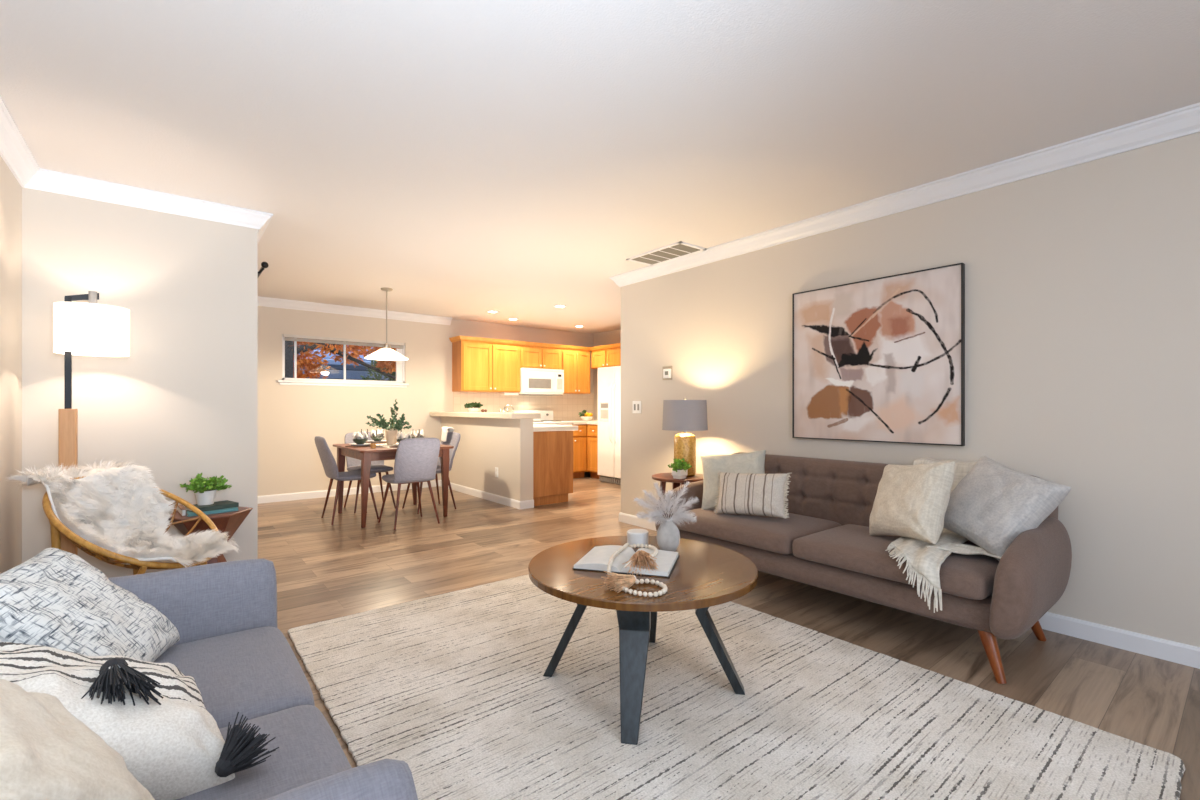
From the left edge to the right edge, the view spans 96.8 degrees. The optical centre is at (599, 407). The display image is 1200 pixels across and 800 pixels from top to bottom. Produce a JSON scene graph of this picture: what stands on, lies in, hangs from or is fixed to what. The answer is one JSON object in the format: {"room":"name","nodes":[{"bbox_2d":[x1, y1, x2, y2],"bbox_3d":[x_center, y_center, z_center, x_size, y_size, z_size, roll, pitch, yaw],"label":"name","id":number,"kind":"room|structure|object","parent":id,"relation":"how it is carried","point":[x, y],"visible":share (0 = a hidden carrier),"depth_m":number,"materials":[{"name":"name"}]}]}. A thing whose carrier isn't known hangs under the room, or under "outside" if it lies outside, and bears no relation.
{"room":"living room","nodes":[
{"label":"living room","id":0,"kind":"room"},
{"bbox_2d":[0,156,21,573],"bbox_3d":[-1.369,-0.083,0.598,0.120,2.440,5.850,0,0,-39],"label":"wall","id":1,"kind":"structure","parent":0,"point":[10,188],"depth_m":2.71,"materials":[{"name":"beige paint"}]},
{"bbox_2d":[22,187,257,577],"bbox_3d":[-3.786,-0.083,4.462,1.210,2.440,3.200,0,0,-39],"label":"wall","id":2,"kind":"structure","parent":0,"point":[183,404],"depth_m":3.24,"materials":[{"name":"beige paint"}]},
{"bbox_2d":[0,95,451,324],"bbox_3d":[-2.014,-1.253,2.738,2.550,0.100,9.823,0,0,-16],"label":"trim","id":3,"kind":"structure","parent":2,"relation":"attached to","point":[15,152],"depth_m":3.19,"materials":[{"name":"white paint"}]},
{"bbox_2d":[258,262,268,276],"bbox_3d":[-3.043,-1.016,4.585,0.098,0.082,1.941,0,0,-39],"label":"curtain rod","id":4,"kind":"object","parent":2,"relation":"attached to","point":[264,265],"visible":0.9,"depth_m":3.86,"materials":[{"name":"black metal"}]},
{"bbox_2d":[258,480,439,503],"bbox_3d":[-2.037,1.092,2.691,2.405,0.090,9.770,0,0,-17],"label":"baseboard","id":5,"kind":"structure","parent":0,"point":[322,493],"depth_m":6.70,"materials":[{"name":"white paint"}]},
{"bbox_2d":[390,407,395,426],"bbox_3d":[-2.158,0.178,5.551,0.062,0.363,0.172,0,0,-17],"label":"leafy branch","id":6,"kind":"object","parent":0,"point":[392,409],"visible":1,"depth_m":5.52,"materials":[{"name":"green plant"}]},
{"bbox_2d":[258,306,593,495],"bbox_3d":[-2.598,-0.083,7.561,6.950,2.440,0.148,0,0,-39],"label":"wall","id":7,"kind":"structure","parent":0,"point":[290,417],"depth_m":6.99,"materials":[{"name":"beige paint"}]},
{"bbox_2d":[278,334,408,387],"bbox_3d":[-3.301,-0.583,6.951,1.570,0.620,0.135,0,0,-39],"label":"window","id":8,"kind":"structure","parent":7,"relation":"in","point":[400,365],"depth_m":6.91,"materials":[{"name":"white paint"}]},
{"bbox_2d":[283,334,404,348],"bbox_3d":[-3.291,-0.856,6.946,1.460,0.075,0.045,0,0,-39],"label":"raised blind","id":9,"kind":"object","parent":8,"relation":"attached to","point":[290,337],"depth_m":6.87,"materials":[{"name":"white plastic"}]},
{"bbox_2d":[452,340,519,392],"bbox_3d":[-1.681,-0.593,7.976,0.960,0.720,0.370,0,0,-39],"label":"upper cabinet","id":10,"kind":"object","parent":7,"relation":"attached to","point":[476,366],"visible":1,"depth_m":7.80,"materials":[{"name":"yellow wood"}]},
{"bbox_2d":[500,392,518,394],"bbox_3d":[-1.382,-0.209,8.155,0.250,0.043,0.130,0,0,-39],"label":"light","id":11,"kind":"object","parent":10,"relation":"attached to","point":[501,393],"visible":1,"depth_m":8.10,"materials":[{"name":"white plastic"}]},
{"bbox_2d":[449,336,620,350],"bbox_3d":[-0.670,-0.983,8.285,3.116,0.060,1.430,0,0,-3],"label":"crown molding","id":12,"kind":"structure","parent":10,"relation":"attached to","point":[456,338],"depth_m":8.26,"materials":[{"name":"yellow wood"}]},
{"bbox_2d":[520,345,560,369],"bbox_3d":[-1.009,-0.783,8.518,0.763,0.340,0.370,0,0,-39],"label":"upper cabinet","id":13,"kind":"object","parent":7,"relation":"attached to","point":[530,356],"visible":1,"depth_m":8.38,"materials":[{"name":"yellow wood"}]},
{"bbox_2d":[519,368,563,395],"bbox_3d":[-0.983,-0.402,8.487,0.755,0.412,0.445,0,0,-39],"label":"microwave","id":14,"kind":"object","parent":13,"relation":"attached to","point":[533,381],"visible":0.97,"depth_m":8.32,"materials":[{"name":"white plastic"}]},
{"bbox_2d":[561,349,589,393],"bbox_3d":[-0.479,-0.593,8.945,0.593,0.720,0.370,0,0,-39],"label":"upper cabinet","id":15,"kind":"object","parent":7,"relation":"attached to","point":[575,364],"visible":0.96,"depth_m":8.82,"materials":[{"name":"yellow wood"}]},
{"bbox_2d":[441,417,532,500],"bbox_3d":[-1.532,0.632,6.891,0.170,1.010,2.250,0,0,-39],"label":"wall","id":16,"kind":"structure","parent":0,"point":[485,444],"depth_m":6.46,"materials":[{"name":"beige paint"}]},
{"bbox_2d":[430,412,540,418],"bbox_3d":[-1.550,0.093,6.811,0.380,0.063,2.348,0,0,-39],"label":"bar","id":17,"kind":"object","parent":16,"relation":"on","point":[499,415],"visible":1,"depth_m":6.23,"materials":[{"name":"beige laminate"}]},
{"bbox_2d":[464,402,482,411],"bbox_3d":[-1.656,-0.007,6.957,0.218,0.137,0.232,0,0,28],"label":"potted plant","id":18,"kind":"object","parent":17,"relation":"on","point":[467,405],"visible":0.99,"depth_m":6.92,"materials":[{"name":"green plant"}]},
{"bbox_2d":[440,480,533,508],"bbox_3d":[-1.532,1.092,6.881,0.184,0.090,2.264,0,0,-39],"label":"baseboard","id":19,"kind":"structure","parent":16,"relation":"attached to","point":[506,501],"depth_m":6.43,"materials":[{"name":"white paint"}]},
{"bbox_2d":[0,0,1199,333],"bbox_3d":[0.273,-1.343,3.882,7.100,0.080,9.700,0,0,-39],"label":"ceiling","id":20,"kind":"structure","parent":0,"point":[463,159],"depth_m":2.32,"materials":[{"name":"white paint"}]},
{"bbox_2d":[364,287,407,360],"bbox_3d":[-2.340,-0.918,5.847,0.450,0.769,0.450,0,0,-39],"label":"pendant lamp","id":21,"kind":"object","parent":20,"relation":"hanging from","point":[388,354],"visible":1,"depth_m":5.81,"materials":[{"name":"silver metal"}]},
{"bbox_2d":[626,241,705,265],"bbox_3d":[0.551,-1.297,4.517,0.310,0.012,0.640,0,0,-39],"label":"ceiling vent","id":22,"kind":"object","parent":20,"relation":"in","point":[679,249],"visible":1,"depth_m":4.48,"materials":[{"name":"metal"}]},
{"bbox_2d":[593,330,620,419],"bbox_3d":[1.076,-0.083,8.095,0.120,2.440,3.650,0,0,-39],"label":"wall","id":23,"kind":"structure","parent":0,"point":[611,337],"depth_m":9.37,"materials":[{"name":"beige paint"}]},
{"bbox_2d":[591,347,620,368],"bbox_3d":[0.460,-0.803,8.466,0.363,0.300,1.600,0,0,-39],"label":"upper cabinet","id":24,"kind":"object","parent":23,"relation":"attached to","point":[611,357],"visible":0.43,"depth_m":8.68,"materials":[{"name":"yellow wood"}]},
{"bbox_2d":[258,472,1199,799],"bbox_3d":[0.273,1.167,3.882,7.100,0.060,9.700,0,0,-39],"label":"floor","id":25,"kind":"structure","parent":0,"point":[324,570],"depth_m":3.21,"materials":[{"name":"wood"}]},
{"bbox_2d":[53,291,129,555],"bbox_3d":[-2.775,0.255,2.862,0.375,1.765,0.300,0,0,-39],"label":"floor lamp","id":26,"kind":"object","parent":25,"relation":"on","point":[91,328],"visible":0.72,"depth_m":2.80,"materials":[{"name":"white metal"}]},
{"bbox_2d":[42,476,217,574],"bbox_3d":[-2.330,0.738,2.699,0.654,0.776,0.704,0,0,3],"label":"rattan chair","id":27,"kind":"object","parent":25,"relation":"on","point":[56,526],"visible":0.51,"depth_m":2.48,"materials":[{"name":"wicker"}]},
{"bbox_2d":[6,458,238,566],"bbox_3d":[-2.352,0.527,2.694,0.855,0.534,0.612,0,0,2],"label":"sheepskin throw","id":28,"kind":"object","parent":27,"relation":"on","point":[119,510],"visible":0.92,"depth_m":2.75,"materials":[{"name":"fur"}]},
{"bbox_2d":[168,506,252,565],"bbox_3d":[-2.379,0.887,3.259,0.430,0.500,0.380,0,0,-39],"label":"side table","id":29,"kind":"object","parent":25,"relation":"on","point":[229,522],"visible":0.32,"depth_m":3.17,"materials":[{"name":"brown wood"}]},
{"bbox_2d":[177,505,186,515],"bbox_3d":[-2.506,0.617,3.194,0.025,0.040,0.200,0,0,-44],"label":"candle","id":30,"kind":"object","parent":29,"relation":"on","point":[182,510],"visible":0.91,"depth_m":3.15,"materials":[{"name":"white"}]},
{"bbox_2d":[186,507,237,516],"bbox_3d":[-2.376,0.627,3.248,0.170,0.020,0.250,0,0,41],"label":"closed book","id":31,"kind":"object","parent":29,"relation":"on","point":[189,514],"visible":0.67,"depth_m":3.20,"materials":[{"name":"teal paper"}]},
{"bbox_2d":[185,500,238,511],"bbox_3d":[-2.375,0.604,3.262,0.155,0.026,0.230,0,0,33],"label":"closed book","id":32,"kind":"object","parent":31,"relation":"on","point":[225,504],"visible":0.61,"depth_m":3.24,"materials":[{"name":"green paper"}]},
{"bbox_2d":[180,473,231,504],"bbox_3d":[-2.404,0.495,3.263,0.240,0.193,0.227,0,0,25],"label":"potted plant","id":33,"kind":"object","parent":32,"relation":"on","point":[205,490],"visible":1,"depth_m":3.22,"materials":[{"name":"green plant"}]},
{"bbox_2d":[108,559,417,799],"bbox_3d":[-1.010,0.741,1.054,0.831,0.806,1.487,0,0,-39],"label":"sofa","id":34,"kind":"object","parent":25,"relation":"on","point":[224,614],"visible":0.41,"depth_m":1.34,"materials":[{"name":"grey fabric"}]},
{"bbox_2d":[0,679,154,799],"bbox_3d":[-0.826,0.511,0.722,0.431,0.379,0.304,0,0,23],"label":"throw pillow","id":35,"kind":"object","parent":34,"relation":"on","point":[47,753],"visible":0.98,"depth_m":0.71,"materials":[{"name":"beige fabric"}]},
{"bbox_2d":[0,548,179,661],"bbox_3d":[-1.294,0.539,1.313,0.321,0.331,0.402,0,0,-20],"label":"throw pillow","id":36,"kind":"object","parent":34,"relation":"on","point":[55,598],"visible":0.69,"depth_m":1.28,"materials":[{"name":"fabric"}]},
{"bbox_2d":[0,642,278,799],"bbox_3d":[-0.899,0.572,0.958,0.443,0.295,0.432,0,0,38],"label":"throw pillow","id":37,"kind":"object","parent":34,"relation":"on","point":[155,716],"visible":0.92,"depth_m":0.94,"materials":[{"name":"white fabric"}]},
{"bbox_2d":[153,626,314,728],"bbox_3d":[-1.117,0.747,1.343,0.637,0.130,0.589,0,0,-39],"label":"seat cushion","id":38,"kind":"object","parent":34,"relation":"on","point":[253,672],"depth_m":1.40,"materials":[{"name":"grey fabric"}]},
{"bbox_2d":[176,705,351,799],"bbox_3d":[-0.751,0.747,0.889,0.637,0.130,0.589,0,0,-39],"label":"seat cushion","id":39,"kind":"object","parent":34,"relation":"on","point":[308,751],"depth_m":1.06,"materials":[{"name":"grey fabric"}]},
{"bbox_2d":[314,436,378,524],"bbox_3d":[-2.590,0.711,5.427,0.533,0.856,0.447,0,0,-39],"label":"dining chair","id":40,"kind":"object","parent":25,"relation":"on","point":[329,464],"visible":0.87,"depth_m":5.24,"materials":[{"name":"grey fabric"}]},
{"bbox_2d":[344,432,395,512],"bbox_3d":[-2.629,0.711,6.061,0.447,0.856,0.533,0,0,-39],"label":"dining chair","id":41,"kind":"object","parent":25,"relation":"on","point":[353,464],"visible":0.5,"depth_m":6.04,"materials":[{"name":"grey fabric"}]},
{"bbox_2d":[333,443,453,527],"bbox_3d":[-2.205,0.768,5.648,0.920,0.738,1.140,0,0,-39],"label":"dining table","id":42,"kind":"object","parent":25,"relation":"on","point":[366,455],"visible":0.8,"depth_m":5.37,"materials":[{"name":"brown wood"}]},
{"bbox_2d":[345,445,369,446],"bbox_3d":[-2.459,0.394,5.468,0.280,0.010,0.280,0,0,-39],"label":"placemat","id":43,"kind":"object","parent":42,"relation":"on","point":[347,445],"visible":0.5,"depth_m":5.36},
{"bbox_2d":[349,443,370,445],"bbox_3d":[-2.459,0.381,5.468,0.210,0.015,0.210,0,0,-39],"label":"plate","id":44,"kind":"object","parent":43,"relation":"on","point":[354,444],"visible":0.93,"depth_m":5.42,"materials":[{"name":"white ceramic"}]},
{"bbox_2d":[353,438,367,443],"bbox_3d":[-2.459,0.348,5.468,0.148,0.055,0.148,0,0,-39],"label":"bowl","id":45,"kind":"object","parent":44,"relation":"on","point":[357,441],"visible":0.91,"depth_m":5.42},
{"bbox_2d":[352,431,367,439],"bbox_3d":[-2.459,0.298,5.469,0.150,0.108,0.121,0,0,-39],"label":"napkin","id":46,"kind":"object","parent":45,"relation":"in","point":[357,435],"visible":0.89,"depth_m":5.44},
{"bbox_2d":[369,443,398,448],"bbox_3d":[-2.205,0.398,5.648,0.320,0.003,1.000,0,0,-39],"label":"table runner","id":47,"kind":"object","parent":42,"relation":"on","point":[385,445],"visible":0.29,"depth_m":5.55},
{"bbox_2d":[366,441,386,443],"bbox_3d":[-2.479,0.391,5.940,0.280,0.010,0.280,0,0,-39],"label":"placemat","id":48,"kind":"object","parent":47,"relation":"on","point":[385,441],"visible":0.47,"depth_m":5.88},
{"bbox_3d":[-2.479,0.378,5.940,0.210,0.015,0.210,0,0,-39],"label":"plate","id":49,"kind":"object","parent":48,"relation":"on","visible":0},
{"bbox_2d":[370,436,383,440],"bbox_3d":[-2.479,0.345,5.940,0.148,0.055,0.148,0,0,-39],"label":"bowl","id":50,"kind":"object","parent":49,"relation":"on","point":[374,438],"visible":0.78,"depth_m":5.89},
{"bbox_2d":[370,429,384,435],"bbox_3d":[-2.479,0.295,5.940,0.150,0.108,0.121,0,0,-39],"label":"napkin","id":51,"kind":"object","parent":50,"relation":"in","point":[373,432],"visible":0.75,"depth_m":5.91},
{"bbox_2d":[385,430,397,444],"bbox_3d":[-2.200,0.318,5.626,0.120,0.155,0.120,0,0,-39],"label":"vase","id":52,"kind":"object","parent":47,"relation":"on","point":[391,435],"visible":0.93,"depth_m":5.58,"materials":[{"name":"beige ceramic"}]},
{"bbox_2d":[379,419,390,429],"bbox_3d":[-2.207,0.235,5.520,0.068,0.250,0.218,0,0,3],"label":"leafy branch","id":53,"kind":"object","parent":52,"relation":"in","point":[386,424],"visible":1,"depth_m":5.49,"materials":[{"name":"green plant"}]},
{"bbox_2d":[393,399,397,425],"bbox_3d":[-2.175,0.134,5.665,0.072,0.452,0.077,0,0,-13],"label":"leafy branch","id":54,"kind":"object","parent":52,"relation":"in","point":[394,405],"visible":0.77,"depth_m":5.66,"materials":[{"name":"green plant"}]},
{"bbox_3d":[-1.966,0.391,5.352,0.280,0.010,0.280,0,0,-39],"label":"placemat","id":55,"kind":"object","parent":47,"relation":"on","visible":0},
{"bbox_3d":[-1.966,0.378,5.352,0.210,0.015,0.210,0,0,-39],"label":"plate","id":56,"kind":"object","parent":55,"relation":"on","visible":0},
{"bbox_3d":[-1.966,0.346,5.352,0.148,0.055,0.148,0,0,-39],"label":"bowl","id":57,"kind":"object","parent":56,"relation":"on","visible":0},
{"bbox_2d":[396,432,411,439],"bbox_3d":[-1.966,0.295,5.352,0.150,0.108,0.121,0,0,-39],"label":"napkin","id":58,"kind":"object","parent":57,"relation":"in","point":[401,435],"visible":0.8,"depth_m":5.33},
{"bbox_3d":[-2.022,0.394,5.898,0.280,0.010,0.280,0,0,-39],"label":"placemat","id":59,"kind":"object","parent":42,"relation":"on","visible":0},
{"bbox_3d":[-2.022,0.381,5.898,0.210,0.015,0.210,0,0,-39],"label":"plate","id":60,"kind":"object","parent":59,"relation":"on","visible":0},
{"bbox_3d":[-2.022,0.349,5.898,0.148,0.055,0.148,0,0,-39],"label":"bowl","id":61,"kind":"object","parent":60,"relation":"on","visible":0},
{"bbox_2d":[411,430,423,436],"bbox_3d":[-2.021,0.298,5.898,0.150,0.108,0.120,0,0,-39],"label":"napkin","id":62,"kind":"object","parent":61,"relation":"in","point":[422,431],"visible":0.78,"depth_m":5.87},
{"bbox_2d":[378,437,439,529],"bbox_3d":[-1.853,0.711,5.215,0.447,0.856,0.533,0,0,-41],"label":"dining chair","id":63,"kind":"object","parent":25,"relation":"on","point":[416,459],"visible":1,"depth_m":5.04,"materials":[{"name":"grey fabric"}]},
{"bbox_2d":[402,432,460,513],"bbox_3d":[-1.884,0.711,6.011,0.533,0.856,0.447,0,0,-41],"label":"dining chair","id":64,"kind":"object","parent":25,"relation":"on","point":[453,438],"visible":0.43,"depth_m":6.00,"materials":[{"name":"grey fabric"}]},
{"bbox_2d":[441,427,453,441],"bbox_3d":[-1.782,0.313,6.214,0.119,0.177,0.196,0,0,-39],"label":"throw blanket","id":65,"kind":"object","parent":64,"relation":"on","point":[445,430],"visible":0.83,"depth_m":6.17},
{"bbox_2d":[512,410,572,425],"bbox_3d":[-0.899,0.582,8.397,0.759,1.070,0.680,0,0,-39],"label":"range","id":66,"kind":"object","parent":25,"relation":"on","point":[546,415],"visible":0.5,"depth_m":8.52,"materials":[{"name":"white ceramic"}]},
{"bbox_2d":[533,421,572,423],"bbox_3d":[-0.912,0.230,8.412,0.759,0.021,0.640,0,0,-39],"label":"cooktop","id":67,"kind":"object","parent":66,"relation":"in","point":[534,422],"depth_m":8.22,"materials":[{"name":"white ceramic"}]},
{"bbox_2d":[533,430,572,505],"bbox_3d":[-1.241,0.708,7.138,0.588,0.858,2.190,0,0,-39],"label":"base cabinet","id":68,"kind":"object","parent":25,"relation":"on","point":[552,450],"visible":0.42,"depth_m":6.28,"materials":[{"name":"brown wood"}]},
{"bbox_2d":[533,424,577,431],"bbox_3d":[-1.215,0.249,7.145,0.638,0.055,2.248,0,0,-39],"label":"countertop","id":69,"kind":"structure","parent":68,"relation":"on","point":[536,427],"depth_m":6.29,"materials":[{"name":"white laminate"}]},
{"bbox_2d":[572,424,586,477],"bbox_3d":[-0.495,0.705,8.744,0.290,0.865,0.648,0,0,-39],"label":"base cabinet","id":70,"kind":"object","parent":25,"relation":"on","point":[580,435],"visible":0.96,"depth_m":8.52,"materials":[{"name":"brown wood"}]},
{"bbox_2d":[587,424,599,478],"bbox_3d":[0.138,0.705,8.630,0.648,0.865,0.420,0,0,-39],"label":"base cabinet","id":71,"kind":"object","parent":25,"relation":"on","point":[592,430],"visible":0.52,"depth_m":8.50,"materials":[{"name":"brown wood"}]},
{"bbox_2d":[567,420,597,424],"bbox_3d":[-0.142,0.246,8.788,0.905,0.048,1.038,0,0,-39],"label":"countertop","id":72,"kind":"structure","parent":71,"relation":"on","point":[575,422],"depth_m":8.50,"materials":[{"name":"white laminate"}]},
{"bbox_2d":[598,366,620,484],"bbox_3d":[0.503,0.262,8.031,0.812,1.750,0.910,0,0,-39],"label":"refrigerator","id":73,"kind":"object","parent":25,"relation":"on","point":[609,378],"visible":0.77,"depth_m":7.93,"materials":[{"name":"white metal"}]},
{"bbox_2d":[652,473,702,498],"bbox_3d":[0.632,0.837,4.185,0.450,0.600,0.450,0,0,-39],"label":"side table","id":74,"kind":"object","parent":25,"relation":"on","point":[663,478],"visible":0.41,"depth_m":4.09,"materials":[{"name":"brown wood"}]},
{"bbox_2d":[668,458,691,478],"bbox_3d":[0.591,0.459,4.041,0.197,0.157,0.194,0,0,-39],"label":"potted plant","id":75,"kind":"object","parent":74,"relation":"on","point":[680,469],"visible":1,"depth_m":4.00,"materials":[{"name":"green plant"}]},
{"bbox_2d":[662,397,707,476],"bbox_3d":[0.671,0.229,4.216,0.356,0.617,0.356,0,0,-39],"label":"table lamp","id":76,"kind":"object","parent":74,"relation":"on","point":[684,415],"visible":0.93,"depth_m":4.10,"materials":[{"name":"fabric"}]},
{"bbox_2d":[288,574,1184,799],"bbox_3d":[0.143,1.129,2.204,2.076,0.013,2.956,0,0,-39],"label":"area rug","id":77,"kind":"object","parent":25,"relation":"on","point":[453,687],"visible":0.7,"depth_m":1.93,"materials":[{"name":"carpet"}]},
{"bbox_2d":[528,536,757,744],"bbox_3d":[0.169,0.878,2.179,0.916,0.491,0.916,0,0,-39],"label":"coffee table","id":78,"kind":"object","parent":77,"relation":"on","point":[705,575],"visible":0.71,"depth_m":1.93,"materials":[{"name":"brown wood"}]},
{"bbox_2d":[572,545,679,577],"bbox_3d":[0.115,0.617,2.171,0.380,0.029,0.295,0,0,16],"label":"open book","id":79,"kind":"object","parent":78,"relation":"on","point":[596,559],"visible":0.88,"depth_m":2.10,"materials":[{"name":"paper"}]},
{"bbox_2d":[601,543,667,596],"bbox_3d":[0.122,0.608,2.059,0.246,0.132,0.581,0,0,-1],"label":"bead garland","id":80,"kind":"object","parent":79,"relation":"on","point":[622,582],"visible":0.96,"depth_m":1.90,"materials":[{"name":"beige wood"}]},
{"bbox_2d":[627,529,648,545],"bbox_3d":[0.173,0.600,2.453,0.100,0.064,0.100,0,0,-39],"label":"candle","id":81,"kind":"object","parent":78,"relation":"on","point":[634,536],"visible":0.79,"depth_m":2.42,"materials":[{"name":"white wax"}]},
{"bbox_2d":[656,520,679,550],"bbox_3d":[0.302,0.566,2.357,0.104,0.132,0.105,0,0,-39],"label":"vase","id":82,"kind":"object","parent":78,"relation":"on","point":[668,535],"visible":0.87,"depth_m":2.32,"materials":[{"name":"ceramic"}]},
{"bbox_2d":[633,496,658,511],"bbox_3d":[0.219,0.500,2.384,0.105,0.224,0.148,0,0,-39],"label":"stem","id":83,"kind":"object","parent":82,"relation":"in","point":[640,501],"visible":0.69,"depth_m":2.38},
{"bbox_2d":[636,509,659,523],"bbox_3d":[0.221,0.523,2.359,0.125,0.178,0.106,0,0,-39],"label":"stem","id":84,"kind":"object","parent":82,"relation":"in","point":[642,515],"visible":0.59,"depth_m":2.35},
{"bbox_2d":[642,490,667,520],"bbox_3d":[0.237,0.481,2.337,0.099,0.263,0.104,0,0,28],"label":"stem","id":85,"kind":"object","parent":82,"relation":"in","point":[656,502],"visible":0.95,"depth_m":2.34,"materials":[{"name":"plant"}]},
{"bbox_2d":[647,508,666,526],"bbox_3d":[0.246,0.520,2.321,0.087,0.184,0.105,0,0,18],"label":"stem","id":86,"kind":"object","parent":82,"relation":"in","point":[653,515],"visible":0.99,"depth_m":2.31,"materials":[{"name":"plant"}]},
{"bbox_2d":[653,482,667,519],"bbox_3d":[0.269,0.470,2.379,0.097,0.284,0.096,0,0,-39],"label":"stem","id":87,"kind":"object","parent":82,"relation":"in","point":[658,491],"visible":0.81,"depth_m":2.38,"materials":[{"name":"plant"}]},
{"bbox_2d":[661,490,677,520],"bbox_3d":[0.303,0.482,2.325,0.100,0.260,0.094,0,0,-39],"label":"stem","id":88,"kind":"object","parent":82,"relation":"in","point":[668,498],"visible":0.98,"depth_m":2.33,"materials":[{"name":"plant"}]},
{"bbox_2d":[669,481,689,519],"bbox_3d":[0.355,0.467,2.371,0.102,0.290,0.093,0,0,-39],"label":"stem","id":89,"kind":"object","parent":82,"relation":"in","point":[685,488],"visible":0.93,"depth_m":2.36,"materials":[{"name":"plant"}]},
{"bbox_2d":[671,509,696,525],"bbox_3d":[0.369,0.522,2.331,0.091,0.181,0.127,0,0,-39],"label":"stem","id":90,"kind":"object","parent":82,"relation":"in","point":[685,516],"visible":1,"depth_m":2.32,"materials":[{"name":"plant"}]},
{"bbox_2d":[669,496,699,520],"bbox_3d":[0.378,0.498,2.355,0.118,0.228,0.102,0,0,-39],"label":"stem","id":91,"kind":"object","parent":82,"relation":"in","point":[694,501],"visible":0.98,"depth_m":2.35,"materials":[{"name":"plant"}]},
{"bbox_2d":[655,452,1071,683],"bbox_3d":[1.334,0.741,3.132,0.831,0.806,2.097,0,0,-39],"label":"sofa","id":92,"kind":"object","parent":25,"relation":"on","point":[825,541],"visible":0.59,"depth_m":2.67,"materials":[{"name":"brown fabric"}]},
{"bbox_2d":[700,450,765,509],"bbox_3d":[0.920,0.504,3.667,0.497,0.417,0.291,0,0,19],"label":"throw pillow","id":93,"kind":"object","parent":92,"relation":"on","point":[751,462],"visible":0.56,"depth_m":3.66,"materials":[{"name":"beige fabric"}]},
{"bbox_2d":[714,471,790,517],"bbox_3d":[0.946,0.547,3.335,0.506,0.304,0.165,0,0,40],"label":"throw pillow","id":94,"kind":"object","parent":92,"relation":"on","point":[739,493],"visible":1,"depth_m":3.27,"materials":[{"name":"fabric"}]},
{"bbox_2d":[674,508,841,553],"bbox_3d":[0.979,0.747,3.416,0.637,0.130,0.894,0,0,-39],"label":"seat cushion","id":95,"kind":"object","parent":92,"relation":"on","point":[765,534],"depth_m":3.20,"materials":[{"name":"brown fabric"}]},
{"bbox_2d":[792,524,998,599],"bbox_3d":[1.536,0.747,2.725,0.637,0.130,0.894,0,0,-39],"label":"seat cushion","id":96,"kind":"object","parent":92,"relation":"on","point":[849,548],"depth_m":2.56,"materials":[{"name":"brown fabric"}]},
{"bbox_2d":[869,461,954,543],"bbox_3d":[1.560,0.469,2.685,0.247,0.432,0.480,0,0,-11],"label":"throw pillow","id":97,"kind":"object","parent":92,"relation":"on","point":[911,501],"visible":1,"depth_m":2.57,"materials":[{"name":"beige fabric"}]},
{"bbox_2d":[885,458,1000,612],"bbox_3d":[1.756,0.586,2.649,0.471,0.592,0.985,0,0,39],"label":"throw blanket","id":98,"kind":"object","parent":92,"relation":"on","point":[923,558],"visible":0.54,"depth_m":2.43,"materials":[{"name":"fabric"}]},
{"bbox_2d":[943,456,1070,560],"bbox_3d":[1.877,0.472,2.544,0.313,0.448,0.502,0,0,-7],"label":"throw pillow","id":99,"kind":"object","parent":92,"relation":"on","point":[994,503],"visible":0.8,"depth_m":2.44,"materials":[{"name":"fabric"}]},
{"bbox_2d":[621,132,1199,646],"bbox_3d":[2.026,-0.083,3.183,0.150,2.440,5.610,0,0,-39],"label":"wall","id":100,"kind":"structure","parent":0,"point":[1082,281],"depth_m":2.73,"materials":[{"name":"beige paint"}]},
{"bbox_2d":[633,401,640,412],"bbox_3d":[0.353,-0.003,5.129,0.010,0.120,0.120,0,0,-39],"label":"light switch","id":101,"kind":"object","parent":100,"relation":"attached to","point":[636,404],"visible":1,"depth_m":5.12,"materials":[{"name":"white plastic"}]},
{"bbox_2d":[663,366,671,379],"bbox_3d":[0.598,-0.310,4.806,0.033,0.125,0.120,0,0,-39],"label":"thermostat","id":102,"kind":"object","parent":100,"relation":"attached to","point":[667,370],"visible":1,"depth_m":4.79,"materials":[{"name":"white plastic"}]},
{"bbox_2d":[792,263,964,445],"bbox_3d":[1.719,-0.298,3.410,0.040,1.030,1.050,0,0,-39],"label":"framed painting","id":103,"kind":"object","parent":100,"relation":"attached to","point":[882,359],"visible":1,"depth_m":3.33,"materials":[{"name":"paint"}]},
{"bbox_2d":[609,102,1199,286],"bbox_3d":[2.001,-1.253,3.214,0.310,0.100,5.690,0,0,-39],"label":"trim","id":104,"kind":"structure","parent":100,"relation":"attached to","point":[1184,121],"depth_m":2.98,"materials":[{"name":"white paint"}]},
{"bbox_2d":[619,512,1199,668],"bbox_3d":[2.021,1.092,3.188,0.178,0.090,5.624,0,0,-39],"label":"baseboard","id":105,"kind":"structure","parent":100,"relation":"attached to","point":[1180,653],"depth_m":2.52,"materials":[{"name":"white paint"}]},
{"label":"outside","id":106,"kind":"structure","parent":0,"visible":0},
{"bbox_3d":[-7.394,1.162,13.147,13.000,0.050,14.250,0,0,-39],"label":"ground","id":107,"kind":"structure","parent":106,"visible":0},
{"bbox_2d":[285,337,399,379],"bbox_3d":[-4.312,-0.658,9.138,1.696,3.597,2.855,0,0,14],"label":"maple tree","id":108,"kind":"object","parent":107,"relation":"on","point":[304,348],"visible":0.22,"depth_m":8.74,"materials":[{"name":"orange plant"}]},
{"bbox_2d":[293,339,395,380],"bbox_3d":[-5.526,-0.913,14.494,8.400,4.100,3.500,0,0,-39],"label":"house","id":109,"kind":"structure","parent":107,"relation":"on","point":[335,371],"depth_m":12.28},
{"bbox_2d":[360,348,400,380],"bbox_3d":[-4.521,-0.226,11.770,1.755,2.732,1.157,0,0,-39],"label":"bush","id":110,"kind":"object","parent":107,"relation":"on","point":[379,376],"visible":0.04,"depth_m":11.50,"materials":[{"name":"green plant"}]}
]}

